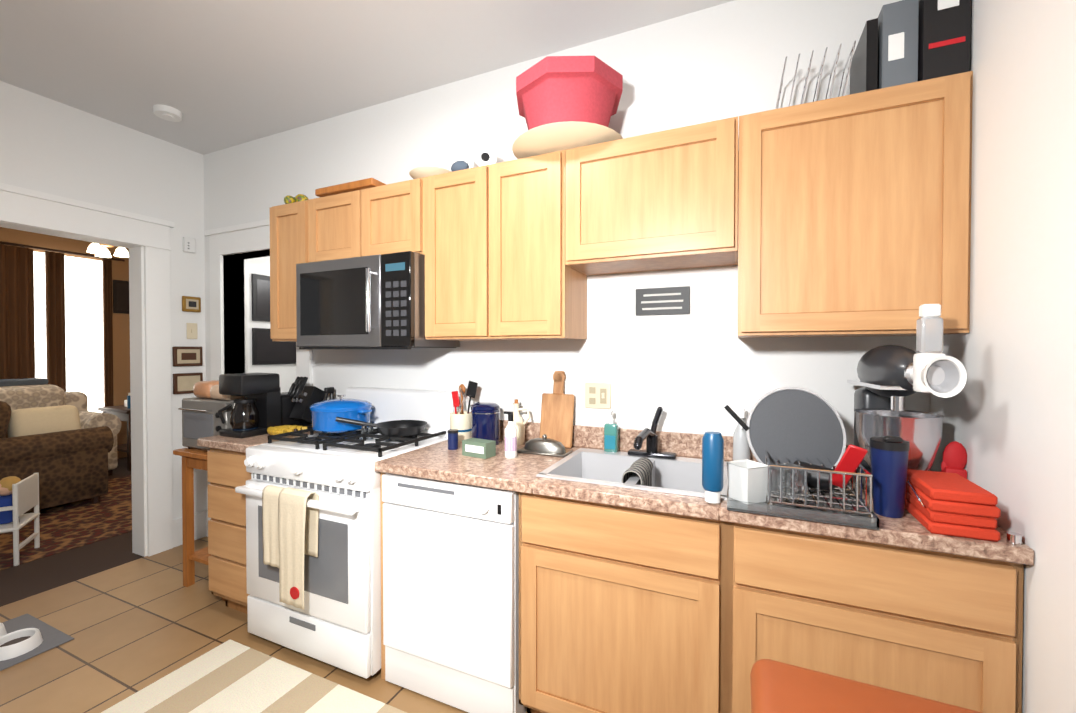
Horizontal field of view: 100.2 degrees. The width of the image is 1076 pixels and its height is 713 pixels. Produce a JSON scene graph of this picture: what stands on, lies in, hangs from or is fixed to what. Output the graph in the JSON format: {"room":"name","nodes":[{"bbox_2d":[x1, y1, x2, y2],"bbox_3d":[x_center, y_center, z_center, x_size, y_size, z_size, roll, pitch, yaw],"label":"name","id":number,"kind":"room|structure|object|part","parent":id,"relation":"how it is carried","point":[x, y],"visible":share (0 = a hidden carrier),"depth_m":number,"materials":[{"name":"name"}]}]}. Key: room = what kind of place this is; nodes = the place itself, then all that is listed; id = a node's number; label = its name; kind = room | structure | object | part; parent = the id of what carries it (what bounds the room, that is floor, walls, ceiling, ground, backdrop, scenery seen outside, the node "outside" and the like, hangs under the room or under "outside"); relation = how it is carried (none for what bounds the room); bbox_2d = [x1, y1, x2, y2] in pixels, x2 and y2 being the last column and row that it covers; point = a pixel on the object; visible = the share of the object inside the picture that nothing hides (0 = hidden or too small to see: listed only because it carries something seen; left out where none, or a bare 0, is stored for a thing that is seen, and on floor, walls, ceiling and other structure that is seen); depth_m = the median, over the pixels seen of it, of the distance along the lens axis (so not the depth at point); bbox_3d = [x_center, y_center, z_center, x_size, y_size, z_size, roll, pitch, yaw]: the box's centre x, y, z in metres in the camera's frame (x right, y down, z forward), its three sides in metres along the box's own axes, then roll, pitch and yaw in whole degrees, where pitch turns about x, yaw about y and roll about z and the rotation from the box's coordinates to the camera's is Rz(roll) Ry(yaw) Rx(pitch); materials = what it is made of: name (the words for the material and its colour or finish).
{"room":"kitchen","nodes":[
{"label":"kitchen","id":0,"kind":"room"},
{"bbox_2d":[0,227,129,458],"bbox_3d":[-4.646,-0.106,3.242,3.600,2.880,4.850,0,1,24],"label":"wall","id":1,"kind":"structure","parent":0,"point":[121,351],"depth_m":5.70,"materials":[{"name":"brown paint"}]},
{"bbox_2d":[0,241,124,406],"bbox_3d":[-5.856,0.026,4.387,0.045,2.484,2.950,0,1,24],"label":"drapes","id":2,"kind":"object","parent":1,"relation":"hanging from","point":[17,341],"visible":0.65,"depth_m":4.98,"materials":[{"name":"brown fabric"}]},
{"bbox_2d":[33,251,103,412],"bbox_3d":[-5.498,-0.109,5.282,0.017,2.130,0.640,0,1,24],"label":"window","id":3,"kind":"structure","parent":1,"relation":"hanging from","point":[84,325],"depth_m":5.33,"materials":[{"name":"white glass"}]},
{"bbox_2d":[87,243,128,257],"bbox_3d":[-3.799,-1.197,4.015,1.216,0.600,1.162,0,1,24],"label":"ceiling fan light","id":4,"kind":"object","parent":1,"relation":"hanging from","point":[97,250],"visible":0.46,"depth_m":3.99,"materials":[{"name":"white glass"}]},
{"bbox_2d":[113,280,128,313],"bbox_3d":[-5.309,-0.760,5.759,0.026,0.420,0.200,0,1,24],"label":"framed picture","id":5,"kind":"object","parent":1,"relation":"attached to","point":[120,296],"visible":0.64,"depth_m":5.73},
{"bbox_2d":[0,183,312,556],"bbox_3d":[-1.241,0.230,1.100,4.412,2.265,3.710,0,1,24],"label":"door frame","id":6,"kind":"structure","parent":1,"relation":"attached to","point":[156,527],"depth_m":3.03,"materials":[{"name":"paint"}]},
{"bbox_2d":[0,457,143,606],"bbox_3d":[-4.577,1.364,3.231,3.750,0.059,4.850,0,1,24],"label":"floor","id":7,"kind":"structure","parent":0,"point":[28,579],"depth_m":2.87,"materials":[{"name":"brown wood"}]},
{"bbox_2d":[0,378,120,475],"bbox_3d":[-5.360,0.779,4.340,0.850,1.070,1.776,0,1,24],"label":"floral sofa","id":8,"kind":"object","parent":7,"relation":"on","point":[22,393],"visible":0.4,"depth_m":4.78,"materials":[{"name":"beige fabric"}]},
{"bbox_2d":[0,475,131,569],"bbox_3d":[-4.077,1.328,3.555,1.900,0.004,2.850,0,1,24],"label":"oriental rug","id":9,"kind":"object","parent":7,"relation":"on","point":[69,526],"visible":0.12,"depth_m":3.53,"materials":[{"name":"brown carpet"}]},
{"bbox_2d":[0,473,39,565],"bbox_3d":[-3.533,1.073,2.930,0.310,0.520,0.330,0,1,-31],"label":"chair","id":10,"kind":"object","parent":9,"relation":"on","point":[25,494],"visible":0.94,"depth_m":2.96,"materials":[{"name":"white wood"}]},
{"bbox_2d":[0,476,20,523],"bbox_3d":[-3.605,0.939,2.885,0.409,0.300,0.140,0,1,-31],"label":"doll","id":11,"kind":"object","parent":10,"relation":"on","point":[6,483],"visible":0.65,"depth_m":2.92,"materials":[{"name":"blue plastic"}]},
{"bbox_2d":[0,401,113,512],"bbox_3d":[-4.536,0.828,3.868,1.006,0.986,0.980,0,1,24],"label":"sofa","id":12,"kind":"object","parent":9,"relation":"on","point":[61,452],"visible":1,"depth_m":3.83,"materials":[{"name":"brown fabric"}]},
{"bbox_2d":[98,405,130,470],"bbox_3d":[-4.834,0.954,5.471,0.650,0.700,0.540,0,1,24],"label":"end table","id":13,"kind":"object","parent":7,"relation":"on","point":[121,412],"visible":0.33,"depth_m":5.18,"materials":[{"name":"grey wood"}]},
{"bbox_2d":[124,393,130,407],"bbox_3d":[-4.791,0.514,5.402,0.380,0.180,0.280,0,1,24],"label":"clutter","id":14,"kind":"object","parent":13,"relation":"on","point":[127,403],"visible":0.19,"depth_m":5.25,"materials":[{"name":"teal plastic"}]},
{"bbox_2d":[0,81,295,519],"bbox_3d":[-2.934,-0.066,2.478,0.150,2.820,4.850,0,1,24],"label":"wall","id":15,"kind":"structure","parent":0,"point":[50,146],"depth_m":2.94,"materials":[{"name":"paint"}]},
{"bbox_2d":[172,346,202,366],"bbox_3d":[-2.506,-0.001,3.221,0.024,0.140,0.185,0,1,24],"label":"picture","id":16,"kind":"object","parent":15,"relation":"attached to","point":[187,356],"visible":1,"depth_m":3.21,"materials":[{"name":"wood"}]},
{"bbox_2d":[173,373,202,393],"bbox_3d":[-2.506,0.191,3.224,0.023,0.145,0.185,0,1,24],"label":"picture","id":17,"kind":"object","parent":15,"relation":"attached to","point":[183,383],"visible":0.73,"depth_m":3.20,"materials":[{"name":"paper"}]},
{"bbox_2d":[183,237,195,252],"bbox_3d":[-2.498,-0.799,3.223,0.028,0.105,0.075,0,1,24],"label":"thermostat","id":18,"kind":"object","parent":15,"relation":"attached to","point":[189,244],"visible":0.98,"depth_m":3.21,"materials":[{"name":"white plastic"}]},
{"bbox_2d":[182,296,200,312],"bbox_3d":[-2.495,-0.376,3.241,0.022,0.110,0.120,0,1,24],"label":"picture","id":19,"kind":"object","parent":15,"relation":"attached to","point":[191,304],"visible":1,"depth_m":3.23,"materials":[{"name":"metal"}]},
{"bbox_2d":[186,323,197,338],"bbox_3d":[-2.498,-0.184,3.250,0.013,0.115,0.070,0,1,24],"label":"switch plate","id":20,"kind":"object","parent":15,"relation":"attached to","point":[191,330],"visible":1,"depth_m":3.25,"materials":[{"name":"beige plastic"}]},
{"bbox_2d":[251,274,269,321],"bbox_3d":[-2.264,-0.483,3.760,0.021,0.380,0.250,0,1,24],"label":"framed picture","id":21,"kind":"object","parent":15,"relation":"attached to","point":[260,283],"depth_m":3.70},
{"bbox_2d":[252,328,295,364],"bbox_3d":[-2.223,-0.085,3.857,0.021,0.300,0.450,0,1,24],"label":"framed picture","id":22,"kind":"object","parent":15,"relation":"attached to","point":[266,349],"depth_m":3.77},
{"bbox_2d":[0,536,526,712],"bbox_3d":[-1.127,1.394,0.977,4.390,0.060,3.550,0,1,24],"label":"floor","id":23,"kind":"structure","parent":0,"point":[133,627],"depth_m":2.13,"materials":[{"name":"tile"}]},
{"bbox_2d":[0,613,73,670],"bbox_3d":[-2.511,1.318,2.083,0.500,0.061,0.360,0,1,24],"label":"pet bowls","id":24,"kind":"object","parent":23,"relation":"on","point":[24,637],"visible":1,"depth_m":2.10,"materials":[{"name":"white plastic"}]},
{"bbox_2d":[173,448,225,600],"bbox_3d":[-1.819,0.941,2.716,0.462,0.800,0.430,0,1,24],"label":"side table","id":25,"kind":"object","parent":23,"relation":"on","point":[193,458],"visible":0.15,"depth_m":2.62,"materials":[{"name":"brown wood"}]},
{"bbox_2d":[178,397,233,449],"bbox_3d":[-1.840,0.393,2.698,0.413,0.295,0.385,0,1,24],"label":"toaster oven","id":26,"kind":"object","parent":25,"relation":"on","point":[201,418],"visible":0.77,"depth_m":2.55,"materials":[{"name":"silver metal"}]},
{"bbox_2d":[193,380,243,399],"bbox_3d":[-1.824,0.195,2.697,0.360,0.100,0.290,0,1,24],"label":"bags","id":27,"kind":"object","parent":26,"relation":"on","point":[206,389],"visible":0.4,"depth_m":2.59},
{"bbox_2d":[207,448,250,613],"bbox_3d":[-1.422,0.904,2.540,0.380,0.879,0.617,0,1,24],"label":"base cabinet","id":28,"kind":"object","parent":23,"relation":"on","point":[228,473],"visible":0.31,"depth_m":2.27,"materials":[{"name":"brown wood"}]},
{"bbox_2d":[101,640,406,712],"bbox_3d":[-0.919,1.353,1.369,1.610,0.010,0.955,0,1,24],"label":"striped rug","id":29,"kind":"object","parent":23,"relation":"on","point":[230,676],"visible":1,"depth_m":1.80,"materials":[{"name":"beige fabric"}]},
{"bbox_2d":[235,387,458,678],"bbox_3d":[-0.916,0.766,2.245,0.762,1.162,0.723,0,1,24],"label":"stove","id":30,"kind":"object","parent":23,"relation":"on","point":[336,622],"depth_m":1.96,"materials":[{"name":"white metal"}]},
{"bbox_2d":[262,485,318,609],"bbox_3d":[-1.068,0.804,1.929,0.275,0.476,0.074,0,1,24],"label":"towel","id":31,"kind":"object","parent":30,"relation":"hanging from","point":[290,519],"visible":0.98,"depth_m":1.90,"materials":[{"name":"beige fabric"}]},
{"bbox_3d":[-1.051,0.295,2.407,0.370,0.182,0.306,0,1,24],"label":"dutch oven","id":32,"kind":"part","parent":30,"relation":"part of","materials":[{"name":"blue metal"}]},
{"bbox_2d":[361,426,372,439],"bbox_3d":[-0.880,0.388,2.319,0.028,0.071,0.073,0,1,24],"label":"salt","id":33,"kind":"object","parent":30,"relation":"on","point":[364,429],"visible":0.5,"depth_m":2.29,"materials":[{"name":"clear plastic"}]},
{"bbox_2d":[335,417,426,435],"bbox_3d":[-0.766,0.341,2.282,0.373,0.094,0.333,0,1,24],"label":"frying pan","id":34,"kind":"object","parent":30,"relation":"on","point":[400,428],"visible":1,"depth_m":2.23,"materials":[{"name":"black metal"}]},
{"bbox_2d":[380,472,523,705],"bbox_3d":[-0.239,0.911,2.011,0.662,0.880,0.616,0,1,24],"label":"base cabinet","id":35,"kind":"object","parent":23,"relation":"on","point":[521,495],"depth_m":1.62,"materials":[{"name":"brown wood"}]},
{"bbox_2d":[197,420,1033,565],"bbox_3d":[-0.184,0.400,1.972,3.188,0.139,0.636,0,1,24],"label":"countertop","id":36,"kind":"structure","parent":35,"relation":"on","point":[439,461],"depth_m":1.55,"materials":[{"name":"stone"}]},
{"bbox_2d":[218,373,280,437],"bbox_3d":[-1.579,0.259,2.462,0.206,0.330,0.220,0,1,24],"label":"coffee maker","id":37,"kind":"object","parent":36,"relation":"on","point":[256,410],"visible":0.96,"depth_m":2.40,"materials":[{"name":"black plastic"}]},
{"bbox_2d":[267,425,307,434],"bbox_3d":[-1.368,0.397,2.433,0.192,0.050,0.195,0,1,24],"label":"bananas","id":38,"kind":"object","parent":36,"relation":"on","point":[275,430],"visible":0.88,"depth_m":2.38,"materials":[{"name":"yellow food"}]},
{"bbox_2d":[281,392,300,425],"bbox_3d":[-1.509,0.319,2.712,0.156,0.202,0.268,0,1,24],"label":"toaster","id":39,"kind":"object","parent":36,"relation":"on","point":[287,405],"visible":0.1,"depth_m":2.63,"materials":[{"name":"plastic"}]},
{"bbox_2d":[287,376,324,428],"bbox_3d":[-1.372,0.269,2.662,0.110,0.304,0.200,0,1,24],"label":"knife block","id":40,"kind":"object","parent":36,"relation":"on","point":[307,396],"visible":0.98,"depth_m":2.62,"materials":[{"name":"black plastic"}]},
{"bbox_2d":[324,387,334,399],"bbox_3d":[-1.250,0.303,2.710,0.060,0.235,0.080,0,1,24],"label":"spray bottle","id":41,"kind":"object","parent":36,"relation":"on","point":[328,390],"visible":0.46,"depth_m":2.69,"materials":[{"name":"plastic"}]},
{"bbox_2d":[447,429,457,449],"bbox_3d":[-0.395,0.385,2.088,0.049,0.087,0.050,0,1,24],"label":"spice jar","id":42,"kind":"object","parent":36,"relation":"on","point":[452,439],"visible":1,"depth_m":2.07,"materials":[{"name":"glass"}]},
{"bbox_2d":[450,380,477,441],"bbox_3d":[-0.375,0.274,2.280,0.150,0.305,0.113,0,1,24],"label":"utensil crock","id":43,"kind":"object","parent":36,"relation":"on","point":[460,421],"visible":0.9,"depth_m":2.26,"materials":[{"name":"beige ceramic"}]},
{"bbox_2d":[462,438,495,458],"bbox_3d":[-0.257,0.398,1.954,0.130,0.065,0.072,0,1,32],"label":"box","id":44,"kind":"object","parent":36,"relation":"on","point":[479,448],"visible":1,"depth_m":1.93,"materials":[{"name":"green plastic"}]},
{"bbox_2d":[470,402,499,444],"bbox_3d":[-0.260,0.324,2.202,0.152,0.206,0.142,0,1,24],"label":"canister","id":45,"kind":"object","parent":36,"relation":"on","point":[485,420],"visible":0.96,"depth_m":2.14,"materials":[{"name":"ceramic"}]},
{"bbox_2d":[504,411,516,457],"bbox_3d":[-0.118,0.333,1.925,0.056,0.195,0.053,0,1,24],"label":"lotion bottle","id":46,"kind":"object","parent":36,"relation":"on","point":[510,440],"visible":1,"depth_m":1.91,"materials":[{"name":"white plastic"}]},
{"bbox_2d":[513,399,529,445],"bbox_3d":[-0.090,0.318,2.187,0.118,0.218,0.084,0,1,24],"label":"oil cruet","id":47,"kind":"object","parent":36,"relation":"on","point":[519,423],"visible":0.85,"depth_m":2.17,"materials":[{"name":"ceramic"}]},
{"bbox_2d":[517,434,572,457],"bbox_3d":[0.030,0.388,2.008,0.230,0.083,0.110,0,1,24],"label":"butter dish","id":48,"kind":"object","parent":36,"relation":"on","point":[544,445],"visible":1,"depth_m":1.97,"materials":[{"name":"silver metal"}]},
{"bbox_2d":[539,371,574,447],"bbox_3d":[0.093,0.248,2.147,0.164,0.358,0.075,0,1,24],"label":"cutting board","id":49,"kind":"object","parent":36,"relation":"on","point":[557,414],"visible":0.88,"depth_m":2.13,"materials":[{"name":"brown wood"}]},
{"bbox_2d":[604,410,617,451],"bbox_3d":[0.324,0.335,2.004,0.060,0.190,0.055,0,1,24],"label":"hand soap","id":50,"kind":"object","parent":36,"relation":"on","point":[610,435],"visible":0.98,"depth_m":1.99,"materials":[{"name":"teal plastic"}]},
{"bbox_2d":[536,448,727,499],"bbox_3d":[0.384,0.521,1.725,0.636,0.187,0.496,0,1,24],"label":"sink","id":51,"kind":"object","parent":36,"relation":"in","point":[680,475],"visible":0.21,"depth_m":1.84,"materials":[{"name":"white ceramic"}]},
{"bbox_2d":[622,458,652,485],"bbox_3d":[0.365,0.484,1.645,0.076,0.185,0.210,0,1,24],"label":"towel","id":52,"kind":"object","parent":51,"relation":"hanging from","point":[641,468],"visible":0.31,"depth_m":1.62,"materials":[{"name":"white fabric"}]},
{"bbox_2d":[628,407,676,459],"bbox_3d":[0.448,0.319,1.827,0.200,0.212,0.234,0,1,24],"label":"faucet","id":53,"kind":"object","parent":36,"relation":"on","point":[650,436],"visible":1,"depth_m":1.89,"materials":[{"name":"silver metal"}]},
{"bbox_2d":[702,431,723,502],"bbox_3d":[0.523,0.329,1.346,0.060,0.207,0.060,0,1,24],"label":"bottle","id":54,"kind":"object","parent":36,"relation":"on","point":[712,463],"visible":0.98,"depth_m":1.32,"materials":[{"name":"blue plastic"}]},
{"bbox_2d":[732,408,750,460],"bbox_3d":[0.813,0.320,1.796,0.066,0.224,0.082,0,1,24],"label":"bottle","id":55,"kind":"object","parent":36,"relation":"on","point":[741,449],"visible":0.73,"depth_m":1.78,"materials":[{"name":"white plastic"}]},
{"bbox_2d":[724,387,878,529],"bbox_3d":[0.775,0.270,1.392,0.374,0.335,0.383,0,1,24],"label":"dish rack","id":56,"kind":"object","parent":36,"relation":"on","point":[805,466],"visible":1,"depth_m":1.36,"materials":[{"name":"silver metal"}]},
{"bbox_2d":[870,436,909,517],"bbox_3d":[0.978,0.329,1.254,0.088,0.222,0.089,0,1,24],"label":"tumbler","id":57,"kind":"object","parent":36,"relation":"on","point":[889,460],"visible":1,"depth_m":1.22,"materials":[{"name":"plastic"}]},
{"bbox_2d":[847,304,966,497],"bbox_3d":[1.117,0.147,1.397,0.223,0.582,0.524,0,1,24],"label":"stand mixer","id":58,"kind":"object","parent":36,"relation":"on","point":[890,377],"visible":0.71,"depth_m":1.32,"materials":[{"name":"silver metal"}]},
{"bbox_2d":[905,469,1000,541],"bbox_3d":[1.076,0.385,1.198,0.149,0.112,0.225,0,1,24],"label":"folded towels","id":59,"kind":"object","parent":36,"relation":"on","point":[950,504],"visible":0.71,"depth_m":1.11,"materials":[{"name":"red fabric"}]},
{"bbox_2d":[941,441,966,478],"bbox_3d":[1.257,0.345,1.360,0.060,0.180,0.040,0,1,24],"label":"oven mitt","id":60,"kind":"object","parent":36,"relation":"on","point":[954,459],"visible":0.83,"depth_m":1.35,"materials":[{"name":"red fabric"}]},
{"bbox_2d":[1006,532,1021,544],"bbox_3d":[1.129,0.431,1.067,0.025,0.022,0.026,0,1,24],"label":"cap","id":61,"kind":"object","parent":36,"relation":"on","point":[1014,538],"visible":0.98,"depth_m":1.06,"materials":[{"name":"white plastic"}]},
{"bbox_2d":[382,473,526,712],"bbox_3d":[-0.247,0.915,1.992,0.600,0.872,0.628,0,1,24],"label":"dishwasher","id":62,"kind":"object","parent":23,"relation":"on","point":[450,593],"visible":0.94,"depth_m":1.71,"materials":[{"name":"white metal"}]},
{"bbox_2d":[524,493,739,712],"bbox_3d":[0.370,0.915,1.739,0.708,0.880,0.616,0,1,24],"label":"base cabinet","id":63,"kind":"object","parent":23,"relation":"on","point":[626,610],"depth_m":1.44,"materials":[{"name":"brown wood"}]},
{"bbox_2d":[750,659,982,712],"bbox_3d":[0.570,1.001,0.712,0.439,0.737,0.419,0,1,24],"label":"stool","id":64,"kind":"object","parent":23,"relation":"on","point":[778,687],"visible":1,"depth_m":0.84,"materials":[{"name":"plastic"}]},
{"bbox_2d":[736,524,1023,712],"bbox_3d":[0.966,0.918,1.473,0.668,0.880,0.616,0,1,24],"label":"base cabinet","id":65,"kind":"object","parent":23,"relation":"on","point":[937,626],"depth_m":1.17,"materials":[{"name":"brown wood"}]},
{"bbox_2d":[0,0,733,154],"bbox_3d":[-1.196,-1.486,0.969,4.540,0.060,3.550,0,1,24],"label":"ceiling","id":66,"kind":"structure","parent":0,"point":[221,74],"depth_m":2.16,"materials":[{"name":"paint"}]},
{"bbox_2d":[153,104,182,121],"bbox_3d":[-2.226,-1.459,2.707,0.140,0.040,0.140,0,1,24],"label":"smoke detector","id":67,"kind":"object","parent":66,"relation":"attached to","point":[168,113],"visible":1,"depth_m":2.68,"materials":[{"name":"white plastic"}]},
{"bbox_2d":[203,0,929,509],"bbox_3d":[-0.502,-0.067,2.540,4.540,2.820,0.150,0,1,24],"label":"wall","id":68,"kind":"structure","parent":0,"point":[699,366],"depth_m":2.04,"materials":[{"name":"paint"}]},
{"bbox_2d":[270,200,305,341],"bbox_3d":[-1.330,-0.473,2.646,0.310,0.770,0.316,0,1,24],"label":"upper cabinet","id":69,"kind":"object","parent":68,"relation":"attached to","point":[287,221],"depth_m":2.52,"materials":[{"name":"brown wood"}]},
{"bbox_2d":[284,194,308,203],"bbox_3d":[-1.369,-0.898,2.580,0.205,0.080,0.125,0,1,24],"label":"fruit","id":70,"kind":"object","parent":69,"relation":"on","point":[288,199],"visible":0.52,"depth_m":2.54,"materials":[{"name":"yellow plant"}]},
{"bbox_2d":[306,188,369,262],"bbox_3d":[-0.981,-0.673,2.487,0.450,0.365,0.316,0,1,24],"label":"upper cabinet","id":71,"kind":"object","parent":68,"relation":"attached to","point":[337,225],"depth_m":2.35,"materials":[{"name":"brown wood"}]},
{"bbox_2d":[315,178,386,196],"bbox_3d":[-0.952,-0.878,2.429,0.400,0.045,0.260,0,1,24],"label":"wood tray","id":72,"kind":"object","parent":71,"relation":"on","point":[348,187],"visible":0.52,"depth_m":2.30,"materials":[{"name":"brown wood"}]},
{"bbox_2d":[296,251,459,348],"bbox_3d":[-0.855,-0.262,2.367,0.754,0.449,0.442,0,1,24],"label":"microwave","id":73,"kind":"object","parent":71,"relation":"attached to","point":[371,302],"visible":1,"depth_m":2.17,"materials":[{"name":"metal"}]},
{"bbox_2d":[370,178,421,254],"bbox_3d":[-0.687,-0.671,2.356,0.450,0.365,0.316,0,1,24],"label":"upper cabinet","id":74,"kind":"object","parent":68,"relation":"attached to","point":[395,208],"depth_m":2.19,"materials":[{"name":"brown wood"}]},
{"bbox_2d":[409,166,451,178],"bbox_3d":[-0.518,-0.873,2.224,0.230,0.040,0.230,0,1,24],"label":"bowl","id":75,"kind":"object","parent":74,"relation":"on","point":[420,172],"visible":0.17,"depth_m":2.14,"materials":[{"name":"beige ceramic"}]},
{"bbox_2d":[422,162,501,340],"bbox_3d":[-0.289,-0.467,2.181,0.418,0.770,0.316,0,1,24],"label":"upper cabinet","id":76,"kind":"object","parent":68,"relation":"attached to","point":[462,209],"depth_m":2.04,"materials":[{"name":"brown wood"}]},
{"bbox_2d":[451,145,496,171],"bbox_3d":[-0.301,-0.903,2.090,0.209,0.104,0.132,0,1,-9],"label":"paper roll","id":77,"kind":"object","parent":76,"relation":"on","point":[484,155],"visible":0.73,"depth_m":2.04,"materials":[{"name":"white paper"}]},
{"bbox_2d":[502,147,597,339],"bbox_3d":[0.009,-0.465,2.048,0.490,0.770,0.316,0,1,24],"label":"upper cabinet","id":78,"kind":"object","parent":68,"relation":"attached to","point":[544,278],"depth_m":1.89,"materials":[{"name":"brown wood"}]},
{"bbox_2d":[512,121,622,158],"bbox_3d":[0.128,-0.862,1.905,0.476,0.026,0.476,0,1,24],"label":"platter","id":79,"kind":"object","parent":78,"relation":"on","point":[549,138],"visible":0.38,"depth_m":1.77,"materials":[{"name":"beige ceramic"}]},
{"bbox_2d":[516,56,622,129],"bbox_3d":[0.128,-1.003,1.903,0.464,0.255,0.464,0,1,24],"label":"bowl","id":80,"kind":"object","parent":79,"relation":"on","point":[555,89],"visible":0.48,"depth_m":1.74,"materials":[{"name":"red plastic"}]},
{"bbox_2d":[585,383,610,408],"bbox_3d":[0.279,0.184,2.103,0.125,0.120,0.015,0,1,24],"label":"electrical outlet plate","id":81,"kind":"object","parent":68,"relation":"attached to","point":[597,395],"visible":1,"depth_m":2.10,"materials":[{"name":"beige plastic"}]},
{"bbox_2d":[582,116,741,274],"bbox_3d":[0.464,-0.612,1.842,0.648,0.470,0.316,0,1,24],"label":"upper cabinet","id":82,"kind":"object","parent":68,"relation":"attached to","point":[671,199],"depth_m":1.68,"materials":[{"name":"brown wood"}]},
{"bbox_2d":[636,286,689,315],"bbox_3d":[0.546,-0.243,1.978,0.230,0.117,0.016,0,1,24],"label":"sign","id":83,"kind":"object","parent":68,"relation":"attached to","point":[663,301],"visible":1,"depth_m":1.97,"materials":[{"name":"grey metal"}]},
{"bbox_2d":[710,71,972,337],"bbox_3d":[1.016,-0.459,1.598,0.700,0.770,0.316,0,1,24],"label":"upper cabinet","id":84,"kind":"object","parent":68,"relation":"attached to","point":[846,216],"depth_m":1.43,"materials":[{"name":"brown wood"}]},
{"bbox_2d":[775,40,855,108],"bbox_3d":[0.977,-0.947,1.621,0.268,0.203,0.188,0,1,24],"label":"organizer","id":85,"kind":"object","parent":84,"relation":"on","point":[808,71],"visible":0.5,"depth_m":1.56,"materials":[{"name":"silver metal"}]},
{"bbox_2d":[850,0,970,93],"bbox_3d":[1.215,-1.013,1.496,0.247,0.340,0.272,0,1,24],"label":"binders","id":86,"kind":"object","parent":84,"relation":"on","point":[904,42],"visible":0.81,"depth_m":1.40,"materials":[{"name":"black plastic"}]},
{"bbox_2d":[930,0,1075,712],"bbox_3d":[0.778,-0.033,0.024,0.150,2.820,3.400,0,1,24],"label":"wall","id":87,"kind":"structure","parent":0,"point":[1008,411],"depth_m":1.06,"materials":[{"name":"paint"}]}
]}

